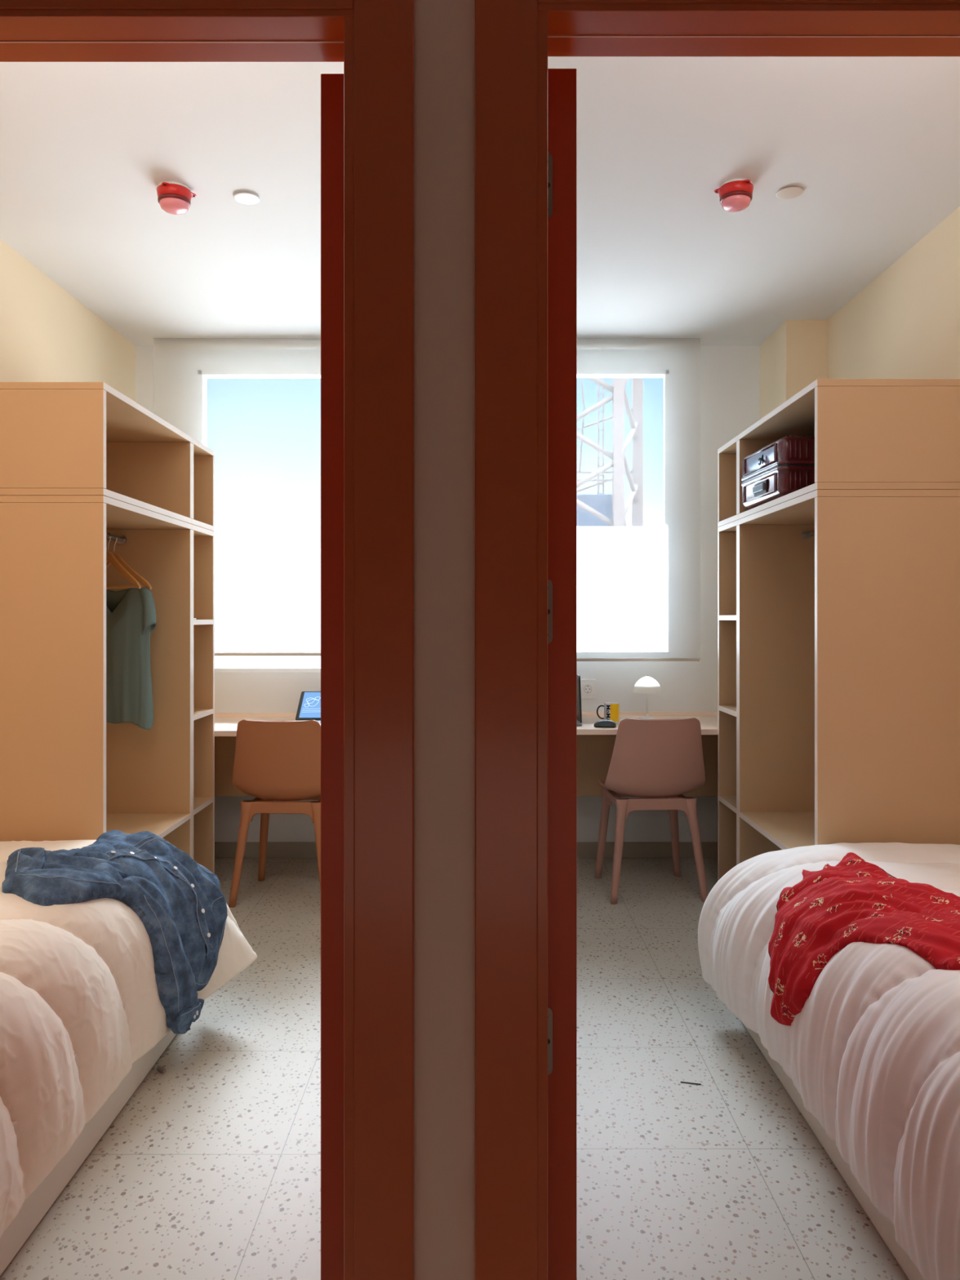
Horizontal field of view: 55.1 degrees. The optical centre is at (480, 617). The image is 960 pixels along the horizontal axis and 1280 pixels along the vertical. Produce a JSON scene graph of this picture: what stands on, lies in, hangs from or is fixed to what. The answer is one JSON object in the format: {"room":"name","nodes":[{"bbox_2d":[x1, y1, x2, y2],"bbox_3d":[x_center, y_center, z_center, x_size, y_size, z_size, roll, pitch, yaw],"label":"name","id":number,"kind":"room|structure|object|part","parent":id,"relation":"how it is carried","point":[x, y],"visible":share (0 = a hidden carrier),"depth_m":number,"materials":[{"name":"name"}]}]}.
{"room":"dormitory corridor","nodes":[
{"label":"dormitory corridor","id":0,"kind":"room"},
{"bbox_2d":[0,239,135,401],"bbox_3d":[-1.847,-0.085,3.145,0.100,2.670,3.710,0,0,0],"label":"wall","id":1,"kind":"structure","parent":0,"point":[47,335],"depth_m":3.84,"materials":[{"name":"beige paint"}]},
{"bbox_2d":[414,0,475,1279],"bbox_3d":[0.000,-0.085,1.345,6.400,2.670,0.090,0,0,0],"label":"wall","id":2,"kind":"structure","parent":0,"point":[445,29],"depth_m":1.30,"materials":[{"name":"beige paint"}]},
{"bbox_2d":[0,0,414,1279],"bbox_3d":[-0.626,0.154,1.339,1.068,2.192,0.109,0,0,0],"label":"door frame","id":3,"kind":"structure","parent":2,"relation":"in","point":[374,40],"depth_m":1.28,"materials":[{"name":"paint"}]},
{"bbox_2d":[320,73,343,1279],"bbox_3d":[-0.217,0.206,1.801,0.130,2.072,0.802,0,0,0],"label":"open door","id":4,"kind":"structure","parent":3,"relation":"attached to","point":[331,84],"depth_m":1.40,"materials":[{"name":"paint"}]},
{"bbox_2d":[475,0,959,1279],"bbox_3d":[0.529,0.150,1.339,1.072,2.200,0.109,0,0,0],"label":"door frame","id":5,"kind":"structure","parent":2,"relation":"in","point":[515,39],"depth_m":1.28,"materials":[{"name":"paint"}]},
{"bbox_2d":[547,68,576,1279],"bbox_3d":[0.121,0.202,1.801,0.130,2.080,0.802,0,0,0],"label":"open door","id":6,"kind":"structure","parent":5,"relation":"attached to","point":[562,82],"depth_m":1.40,"materials":[{"name":"paint"}]},
{"bbox_2d":[135,346,759,841],"bbox_3d":[-0.071,-0.085,4.885,3.652,2.670,0.170,0,0,0],"label":"wall","id":7,"kind":"structure","parent":0,"point":[714,391],"depth_m":4.80,"materials":[{"name":"white paint"}]},
{"bbox_2d":[214,712,296,795],"bbox_3d":[-0.961,0.695,4.501,1.668,0.400,0.596,0,0,0],"label":"desk","id":8,"kind":"object","parent":7,"relation":"attached to","point":[225,723],"visible":0.02,"depth_m":4.62,"materials":[{"name":"beige laminate"}]},
{"bbox_3d":[-0.961,0.718,4.631,1.668,0.354,0.022,0,0,0],"label":"modesty panel","id":9,"kind":"part","parent":8,"relation":"part of","materials":[{"name":"laminate"}]},
{"bbox_2d":[295,691,320,725],"bbox_3d":[-0.743,0.442,4.470,0.320,0.143,0.380,0,0,0],"label":"laptop","id":10,"kind":"object","parent":8,"relation":"on","point":[309,704],"visible":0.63,"depth_m":4.56,"materials":[{"name":"grey"}]},
{"bbox_2d":[197,370,320,672],"bbox_3d":[-0.888,-0.505,4.835,1.176,1.580,0.045,0,0,0],"label":"window","id":11,"kind":"structure","parent":7,"relation":"in","point":[201,374],"depth_m":4.81,"materials":[{"name":"white plastic"}]},
{"bbox_2d":[153,340,320,656],"bbox_3d":[-0.922,-0.606,4.681,1.472,1.624,0.058,0,0,0],"label":"roller blind","id":12,"kind":"object","parent":11,"relation":"attached to","point":[158,344],"visible":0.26,"depth_m":4.67,"materials":[{"name":"fabric"}]},
{"bbox_2d":[214,841,316,857],"bbox_3d":[-0.961,1.209,4.794,1.672,0.082,0.012,0,0,0],"label":"baseboard","id":13,"kind":"structure","parent":7,"relation":"attached to","point":[222,849],"depth_m":4.79,"materials":[{"name":"beige"}]},
{"bbox_2d":[580,679,595,698],"bbox_3d":[0.525,0.370,4.792,0.156,0.102,0.014,0,0,0],"label":"wall socket","id":14,"kind":"object","parent":7,"relation":"attached to","point":[588,686],"visible":0.5,"depth_m":4.79,"materials":[{"name":"white plastic"}]},
{"bbox_2d":[576,526,663,651],"bbox_3d":[0.575,-0.075,5.026,0.950,0.850,0.032,0,0,0],"label":"guard","id":15,"kind":"object","parent":7,"relation":"attached to","point":[620,570],"visible":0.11,"depth_m":5.02,"materials":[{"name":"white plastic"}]},
{"bbox_2d":[576,369,669,656],"bbox_3d":[0.596,-0.549,4.835,0.792,1.498,0.045,0,0,0],"label":"window","id":16,"kind":"structure","parent":7,"relation":"in","point":[665,373],"depth_m":4.81,"materials":[{"name":"white plastic"}]},
{"bbox_2d":[576,340,702,664],"bbox_3d":[0.609,-0.592,4.681,1.025,1.652,0.058,0,0,0],"label":"roller blind","id":17,"kind":"object","parent":16,"relation":"attached to","point":[580,344],"visible":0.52,"depth_m":4.67,"materials":[{"name":"fabric"}]},
{"bbox_2d":[576,841,717,857],"bbox_3d":[0.745,1.209,4.794,1.429,0.082,0.012,0,0,0],"label":"baseboard","id":18,"kind":"structure","parent":7,"relation":"attached to","point":[584,849],"depth_m":4.79,"materials":[{"name":"beige"}]},
{"bbox_2d":[576,711,717,795],"bbox_3d":[0.745,0.692,4.501,1.425,0.407,0.596,0,0,0],"label":"desk","id":19,"kind":"object","parent":7,"relation":"attached to","point":[594,745],"visible":0.06,"depth_m":4.62,"materials":[{"name":"beige laminate"}]},
{"bbox_2d":[576,673,582,726],"bbox_3d":[0.373,0.389,4.460,0.210,0.237,0.300,0,0,0],"label":"laptop","id":20,"kind":"object","parent":19,"relation":"on","point":[579,713],"visible":0.32,"depth_m":4.34,"materials":[{"name":"grey plastic"}]},
{"bbox_2d":[593,720,616,728],"bbox_3d":[0.582,0.491,4.285,0.104,0.034,0.063,0,0,8],"label":"computer mouse","id":21,"kind":"object","parent":19,"relation":"on","point":[601,723],"visible":1,"depth_m":4.26,"materials":[{"name":"grey plastic"}]},
{"bbox_2d":[596,702,618,723],"bbox_3d":[0.618,0.459,4.455,0.110,0.096,0.072,0,0,0],"label":"mug","id":22,"kind":"object","parent":19,"relation":"on","point":[611,708],"visible":0.86,"depth_m":4.42,"materials":[{"name":"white ceramic"}]},
{"bbox_3d":[0.582,0.455,4.450,0.038,0.070,0.008,0,0,-3],"label":"handle","id":23,"kind":"part","parent":22,"relation":"part of","materials":[{"name":"black ceramic"}]},
{"bbox_2d":[632,675,662,719],"bbox_3d":[0.838,0.396,4.610,0.142,0.222,0.142,0,0,0],"label":"table lamp","id":24,"kind":"object","parent":19,"relation":"on","point":[646,685],"visible":0.97,"depth_m":4.57,"materials":[{"name":"white ceramic"}]},
{"bbox_3d":[0.838,0.423,4.610,0.007,0.130,0.007,0,0,-39],"label":"stem","id":25,"kind":"part","parent":24,"relation":"part of","materials":[{"name":"white metal"}]},
{"bbox_3d":[0.838,0.334,4.610,0.142,0.080,0.142,0,0,0],"label":"lamp shade","id":26,"kind":"part","parent":24,"relation":"part of","materials":[{"name":"white"}]},
{"bbox_2d":[0,857,909,1279],"bbox_3d":[-0.071,1.300,3.050,3.652,0.100,3.520,0,0,0],"label":"floor","id":27,"kind":"structure","parent":0,"point":[723,1177],"depth_m":2.21,"materials":[{"name":"stone"}]},
{"bbox_2d":[0,1003,176,1275],"bbox_3d":[-1.349,1.022,2.158,0.889,0.444,1.395,0,0,0],"label":"bed","id":28,"kind":"object","parent":27,"relation":"on","point":[33,1209],"visible":0.02,"depth_m":2.04,"materials":[{"name":"white fabric"}]},
{"bbox_2d":[0,840,257,1238],"bbox_3d":[-1.246,0.922,2.175,1.094,0.481,1.510,0,0,0],"label":"duvet","id":29,"kind":"object","parent":28,"relation":"on","point":[68,971],"visible":0.56,"depth_m":2.08,"materials":[{"name":"beige fabric"}]},
{"bbox_2d":[1,829,227,1034],"bbox_3d":[-1.053,0.895,2.586,0.564,0.524,0.674,0,0,0],"label":"denim shirt","id":30,"kind":"object","parent":29,"relation":"on","point":[180,904],"visible":1,"depth_m":2.55,"materials":[{"name":"blue fabric"}]},
{"bbox_2d":[0,495,191,857],"bbox_3d":[-1.503,0.428,3.415,0.584,1.644,0.908,0,0,0],"label":"wardrobe","id":31,"kind":"object","parent":27,"relation":"on","point":[67,772],"visible":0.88,"depth_m":2.96,"materials":[{"name":"laminate"}]},
{"bbox_3d":[-1.503,0.439,2.972,0.584,1.621,0.022,0,0,0],"label":"panel","id":32,"kind":"part","parent":31,"relation":"part of","materials":[{"name":"laminate"}]},
{"bbox_2d":[0,382,191,524],"bbox_3d":[-1.503,-0.577,3.415,0.584,0.364,0.908,0,0,0],"label":"overhead cabinet","id":33,"kind":"object","parent":31,"relation":"on","point":[57,438],"visible":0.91,"depth_m":2.96,"materials":[{"name":"laminate"}]},
{"bbox_3d":[-1.503,-0.578,2.972,0.584,0.317,0.022,0,0,0],"label":"panel","id":34,"kind":"part","parent":33,"relation":"part of","materials":[{"name":"laminate"}]},
{"bbox_3d":[-1.503,-0.748,3.415,0.584,0.022,0.908,0,0,0],"label":"panel","id":35,"kind":"part","parent":33,"relation":"part of","materials":[{"name":"laminate"}]},
{"bbox_3d":[-1.503,-0.407,3.415,0.584,0.022,0.908,0,0,0],"label":"panel","id":36,"kind":"part","parent":33,"relation":"part of","materials":[{"name":"laminate"}]},
{"bbox_3d":[-1.503,-0.578,3.858,0.584,0.317,0.022,0,0,0],"label":"panel","id":37,"kind":"part","parent":33,"relation":"part of","materials":[{"name":"laminate"}]},
{"bbox_3d":[-1.503,-0.383,3.415,0.584,0.022,0.908,0,0,0],"label":"panel","id":38,"kind":"part","parent":31,"relation":"part of","materials":[{"name":"laminate"}]},
{"bbox_3d":[-1.498,-0.328,3.415,0.025,0.025,0.864,0,0,0],"label":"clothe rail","id":39,"kind":"part","parent":31,"relation":"part of","materials":[{"name":"silver metal"}]},
{"bbox_2d":[106,532,141,588],"bbox_3d":[-1.500,-0.230,3.713,0.378,0.230,0.012,0,0,30],"label":"clothes hanger","id":40,"kind":"object","parent":31,"relation":"hanging from","point":[110,557],"visible":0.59,"depth_m":3.67,"materials":[{"name":"brown wood"}]},
{"bbox_2d":[106,533,151,589],"bbox_3d":[-1.500,-0.230,3.772,0.378,0.230,0.012,0,0,21],"label":"clothes hanger","id":41,"kind":"object","parent":31,"relation":"hanging from","point":[124,564],"visible":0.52,"depth_m":3.74,"materials":[{"name":"brown wood"}]},
{"bbox_2d":[106,586,156,729],"bbox_3d":[-1.500,0.162,3.772,0.418,0.575,0.103,0,0,21],"label":"shirt","id":42,"kind":"object","parent":41,"relation":"hanging from","point":[131,613],"visible":0.6,"depth_m":3.70,"materials":[{"name":"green fabric"}]},
{"bbox_2d":[106,813,190,837],"bbox_3d":[-1.500,0.828,3.415,0.577,0.022,0.864,0,0,0],"label":"shelf","id":43,"kind":"object","parent":31,"relation":"attached to","point":[161,824],"depth_m":3.69,"materials":[{"name":"laminate"}]},
{"bbox_3d":[-1.503,0.439,3.858,0.584,1.621,0.022,0,0,0],"label":"panel","id":44,"kind":"part","parent":31,"relation":"part of","materials":[{"name":"laminate"}]},
{"bbox_2d":[156,1065,165,1072],"bbox_3d":[-0.876,1.243,2.534,0.029,0.012,0.013,0,0,35],"label":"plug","id":45,"kind":"object","parent":27,"relation":"on","point":[159,1068],"visible":1,"depth_m":2.53,"materials":[{"name":"grey"}]},
{"bbox_2d":[191,524,214,874],"bbox_3d":[-1.503,0.428,4.035,0.584,1.644,0.328,0,0,0],"label":"shelving unit","id":46,"kind":"object","parent":27,"relation":"on","point":[202,539],"visible":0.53,"depth_m":4.18,"materials":[{"name":"laminate"}]},
{"bbox_3d":[-1.503,0.439,3.882,0.584,1.621,0.022,0,0,0],"label":"panel","id":47,"kind":"part","parent":46,"relation":"part of","materials":[{"name":"laminate"}]},
{"bbox_2d":[191,437,214,531],"bbox_3d":[-1.503,-0.577,4.035,0.584,0.364,0.328,0,0,0],"label":"cubby","id":48,"kind":"object","parent":46,"relation":"on","point":[202,457],"visible":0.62,"depth_m":4.18,"materials":[{"name":"laminate"}]},
{"bbox_3d":[-1.503,-0.578,3.882,0.584,0.317,0.022,0,0,0],"label":"panel","id":49,"kind":"part","parent":48,"relation":"part of","materials":[{"name":"laminate"}]},
{"bbox_3d":[-1.503,-0.748,4.035,0.584,0.022,0.328,0,0,0],"label":"panel","id":50,"kind":"part","parent":48,"relation":"part of","materials":[{"name":"laminate"}]},
{"bbox_3d":[-1.503,-0.407,4.035,0.584,0.022,0.328,0,0,0],"label":"panel","id":51,"kind":"part","parent":48,"relation":"part of","materials":[{"name":"laminate"}]},
{"bbox_3d":[-1.503,-0.383,4.035,0.584,0.022,0.328,0,0,0],"label":"panel","id":52,"kind":"part","parent":46,"relation":"part of","materials":[{"name":"laminate"}]},
{"bbox_3d":[-1.500,0.824,4.035,0.577,0.022,0.284,0,0,0],"label":"shelf","id":53,"kind":"part","parent":46,"relation":"part of","materials":[{"name":"laminate"}]},
{"bbox_3d":[-1.500,0.423,4.035,0.577,0.022,0.284,0,0,0],"label":"shelf","id":54,"kind":"part","parent":46,"relation":"part of","materials":[{"name":"laminate"}]},
{"bbox_3d":[-1.500,0.018,4.035,0.577,0.022,0.284,0,0,0],"label":"shelf","id":55,"kind":"part","parent":46,"relation":"part of","materials":[{"name":"laminate"}]},
{"bbox_2d":[228,719,320,907],"bbox_3d":[-0.859,0.844,4.177,0.457,0.812,0.453,0,0,3],"label":"desk chair","id":56,"kind":"object","parent":27,"relation":"on","point":[277,763],"visible":0.79,"depth_m":3.99,"materials":[{"name":"brown plastic"}]},
{"bbox_3d":[-1.044,1.027,4.022,0.123,0.446,0.057,0,0,-35],"label":"leg","id":57,"kind":"part","parent":56,"relation":"part of","materials":[{"name":"brown plastic"}]},
{"bbox_3d":[-1.023,1.027,4.353,0.105,0.446,0.056,0,0,40],"label":"leg","id":58,"kind":"part","parent":56,"relation":"part of","materials":[{"name":"brown plastic"}]},
{"bbox_3d":[-0.859,0.849,4.181,0.348,0.090,0.334,0,0,3],"label":"seat frame","id":59,"kind":"part","parent":56,"relation":"part of","materials":[{"name":"brown plastic"}]},
{"bbox_3d":[-0.691,1.027,4.003,0.123,0.446,0.057,0,0,41],"label":"leg","id":60,"kind":"part","parent":56,"relation":"part of","materials":[{"name":"brown plastic"}]},
{"bbox_2d":[595,717,707,904],"bbox_3d":[0.776,0.844,4.247,0.457,0.812,0.453,0,0,-4],"label":"desk chair","id":61,"kind":"object","parent":27,"relation":"on","point":[661,761],"visible":0.99,"depth_m":4.07,"materials":[{"name":"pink plastic"}]},
{"bbox_3d":[0.592,1.027,4.401,0.105,0.446,0.056,0,0,33],"label":"leg","id":62,"kind":"part","parent":61,"relation":"part of","materials":[{"name":"brown plastic"}]},
{"bbox_3d":[0.611,1.027,4.071,0.123,0.446,0.057,0,0,-42],"label":"leg","id":63,"kind":"part","parent":61,"relation":"part of","materials":[{"name":"brown plastic"}]},
{"bbox_3d":[0.776,0.849,4.251,0.348,0.090,0.334,0,0,-4],"label":"seat frame","id":64,"kind":"part","parent":61,"relation":"part of","materials":[{"name":"brown plastic"}]},
{"bbox_3d":[0.937,1.027,4.425,0.105,0.446,0.056,0,0,-41],"label":"leg","id":65,"kind":"part","parent":61,"relation":"part of","materials":[{"name":"brown plastic"}]},
{"bbox_3d":[0.964,1.027,4.095,0.123,0.446,0.057,0,0,34],"label":"leg","id":66,"kind":"part","parent":61,"relation":"part of","materials":[{"name":"brown plastic"}]},
{"bbox_2d":[680,1081,701,1084],"bbox_3d":[0.566,1.249,2.470,0.054,0.002,0.003,0,0,14],"label":"metal strip","id":67,"kind":"object","parent":27,"relation":"on","point":[681,1082],"visible":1,"depth_m":2.47,"materials":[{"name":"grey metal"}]},
{"bbox_2d":[717,520,737,880],"bbox_3d":[1.369,0.418,4.035,0.568,1.663,0.328,0,0,0],"label":"shelving unit","id":68,"kind":"object","parent":27,"relation":"on","point":[727,534],"visible":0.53,"depth_m":4.18,"materials":[{"name":"laminate"}]},
{"bbox_3d":[1.369,-0.402,4.035,0.568,0.022,0.328,0,0,0],"label":"panel","id":69,"kind":"part","parent":68,"relation":"part of","materials":[{"name":"laminate"}]},
{"bbox_3d":[1.365,0.817,4.035,0.561,0.022,0.284,0,0,0],"label":"shelf","id":70,"kind":"part","parent":68,"relation":"part of","materials":[{"name":"laminate"}]},
{"bbox_3d":[1.365,0.408,4.035,0.561,0.022,0.284,0,0,0],"label":"shelf","id":71,"kind":"part","parent":68,"relation":"part of","materials":[{"name":"laminate"}]},
{"bbox_3d":[1.365,-0.001,4.035,0.561,0.022,0.284,0,0,0],"label":"shelf","id":72,"kind":"part","parent":68,"relation":"part of","materials":[{"name":"laminate"}]},
{"bbox_2d":[717,435,738,527],"bbox_3d":[1.369,-0.592,4.035,0.568,0.355,0.328,0,0,0],"label":"cubby","id":73,"kind":"object","parent":68,"relation":"on","point":[727,455],"visible":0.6,"depth_m":4.18,"materials":[{"name":"laminate"}]},
{"bbox_3d":[1.369,-0.592,4.188,0.568,0.308,0.022,0,0,0],"label":"panel","id":74,"kind":"part","parent":73,"relation":"part of","materials":[{"name":"laminate"}]},
{"bbox_3d":[1.369,-0.758,4.035,0.568,0.022,0.328,0,0,0],"label":"panel","id":75,"kind":"part","parent":73,"relation":"part of","materials":[{"name":"laminate"}]},
{"bbox_3d":[1.369,-0.426,4.035,0.568,0.022,0.328,0,0,0],"label":"panel","id":76,"kind":"part","parent":73,"relation":"part of","materials":[{"name":"laminate"}]},
{"bbox_3d":[1.369,-0.592,3.882,0.568,0.308,0.022,0,0,0],"label":"panel","id":77,"kind":"part","parent":73,"relation":"part of","materials":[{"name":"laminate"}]},
{"bbox_3d":[1.369,0.430,3.882,0.568,1.640,0.022,0,0,0],"label":"panel","id":78,"kind":"part","parent":68,"relation":"part of","materials":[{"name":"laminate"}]},
{"bbox_2d":[742,1022,924,1279],"bbox_3d":[1.228,1.022,2.158,0.847,0.444,1.395,0,0,0],"label":"bed","id":79,"kind":"object","parent":27,"relation":"on","point":[886,1228],"visible":0.02,"depth_m":2.02,"materials":[{"name":"white fabric"}]},
{"bbox_2d":[697,842,959,1279],"bbox_3d":[1.168,0.919,2.175,0.965,0.472,1.513,0,0,0],"label":"duvet","id":80,"kind":"object","parent":79,"relation":"on","point":[872,1052],"visible":0.79,"depth_m":1.93,"materials":[{"name":"white fabric"}]},
{"bbox_2d":[768,852,959,1026],"bbox_3d":[0.962,0.839,2.230,0.428,0.361,0.808,0,0,-14],"label":"blanket","id":81,"kind":"object","parent":80,"relation":"on","point":[831,908],"visible":1,"depth_m":2.23,"materials":[{"name":"fabric"}]},
{"bbox_2d":[737,489,959,864],"bbox_3d":[1.369,0.418,3.415,0.568,1.663,0.908,0,0,0],"label":"wardrobe","id":82,"kind":"object","parent":27,"relation":"on","point":[849,600],"visible":0.87,"depth_m":2.96,"materials":[{"name":"laminate"}]},
{"bbox_3d":[1.369,0.430,3.858,0.568,1.640,0.022,0,0,0],"label":"panel","id":83,"kind":"part","parent":82,"relation":"part of","materials":[{"name":"laminate"}]},
{"bbox_2d":[739,811,814,849],"bbox_3d":[1.365,0.821,3.415,0.561,0.022,0.864,0,0,0],"label":"shelf","id":84,"kind":"object","parent":82,"relation":"attached to","point":[786,829],"depth_m":3.59,"materials":[{"name":"laminate"}]},
{"bbox_3d":[1.365,-0.348,3.415,0.025,0.025,0.864,0,0,0],"label":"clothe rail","id":85,"kind":"part","parent":82,"relation":"part of","materials":[{"name":"silver metal"}]},
{"bbox_2d":[737,378,959,519],"bbox_3d":[1.369,-0.592,3.415,0.568,0.355,0.908,0,0,0],"label":"overhead cabinet","id":86,"kind":"object","parent":82,"relation":"on","point":[868,433],"visible":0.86,"depth_m":2.96,"materials":[{"name":"laminate"}]},
{"bbox_3d":[1.369,-0.592,3.858,0.568,0.308,0.022,0,0,0],"label":"panel","id":87,"kind":"part","parent":86,"relation":"part of","materials":[{"name":"laminate"}]},
{"bbox_2d":[741,435,814,508],"bbox_3d":[1.330,-0.556,3.597,0.512,0.236,0.489,0,0,-3],"label":"suitcase","id":88,"kind":"object","parent":86,"relation":"in","point":[785,465],"visible":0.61,"depth_m":3.40,"materials":[{"name":"red"}]},
{"bbox_3d":[1.082,-0.502,3.567,0.014,0.028,0.112,0,0,-3],"label":"handle","id":89,"kind":"part","parent":88,"relation":"part of","materials":[{"name":"grey metal"}]},
{"bbox_3d":[1.369,-0.758,3.415,0.568,0.022,0.908,0,0,0],"label":"panel","id":90,"kind":"part","parent":86,"relation":"part of","materials":[{"name":"laminate"}]},
{"bbox_3d":[1.369,-0.426,3.415,0.568,0.022,0.908,0,0,0],"label":"panel","id":91,"kind":"part","parent":86,"relation":"part of","materials":[{"name":"laminate"}]},
{"bbox_3d":[1.369,-0.592,2.972,0.568,0.308,0.022,0,0,0],"label":"panel","id":92,"kind":"part","parent":86,"relation":"part of","materials":[{"name":"laminate"}]},
{"bbox_3d":[1.369,-0.402,3.415,0.568,0.022,0.908,0,0,0],"label":"panel","id":93,"kind":"part","parent":82,"relation":"part of","materials":[{"name":"laminate"}]},
{"bbox_3d":[1.369,0.430,2.972,0.568,1.640,0.022,0,0,0],"label":"panel","id":94,"kind":"part","parent":82,"relation":"part of","materials":[{"name":"laminate"}]},
{"bbox_2d":[0,56,959,346],"bbox_3d":[-0.071,-1.470,3.145,3.652,0.100,3.710,0,0,0],"label":"ceiling","id":95,"kind":"structure","parent":0,"point":[871,144],"depth_m":2.99,"materials":[{"name":"white paint"}]},
{"bbox_2d":[156,181,196,214],"bbox_3d":[-1.005,-1.381,3.034,0.122,0.078,0.125,0,0,0],"label":"fire alarm","id":96,"kind":"object","parent":95,"relation":"attached to","point":[174,197],"visible":1,"depth_m":3.00,"materials":[{"name":"red plastic"}]},
{"bbox_2d":[233,192,259,204],"bbox_3d":[-0.786,-1.415,3.100,0.086,0.008,0.086,0,0,0],"label":"ceiling disc","id":97,"kind":"object","parent":95,"relation":"attached to","point":[249,198],"visible":1,"depth_m":3.10,"materials":[{"name":"white plastic"}]},
{"bbox_2d":[714,177,753,212],"bbox_3d":[0.847,-1.381,3.017,0.122,0.078,0.125,0,0,-30],"label":"fire alarm","id":98,"kind":"object","parent":95,"relation":"attached to","point":[735,195],"visible":1,"depth_m":2.98,"materials":[{"name":"red plastic"}]},
{"bbox_2d":[776,186,803,199],"bbox_3d":[1.030,-1.415,3.060,0.086,0.008,0.086,0,0,0],"label":"ceiling disc","id":99,"kind":"object","parent":95,"relation":"attached to","point":[788,193],"visible":1,"depth_m":3.06,"materials":[{"name":"beige plastic"}]},
{"bbox_2d":[826,206,959,378],"bbox_3d":[1.705,-0.085,3.145,0.100,2.670,3.710,0,0,0],"label":"wall","id":100,"kind":"structure","parent":0,"point":[905,323],"depth_m":3.56,"materials":[{"name":"beige paint"}]},
{"bbox_2d":[760,320,826,419],"bbox_3d":[1.557,-0.085,4.593,0.196,2.670,0.415,0,0,0],"label":"column","id":101,"kind":"structure","parent":100,"relation":"attached to","point":[794,356],"depth_m":4.38,"materials":[{"name":"beige paint"}]},
{"label":"outside","id":102,"kind":"structure","parent":0,"visible":0},
{"bbox_2d":[576,377,643,526],"bbox_3d":[2.349,-0.750,18.750,2.184,16.000,1.700,0,0,0],"label":"tower crane","id":103,"kind":"object","parent":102,"point":[599,509],"visible":0.19,"depth_m":18.30,"materials":[{"name":"grey paint"}]}
]}

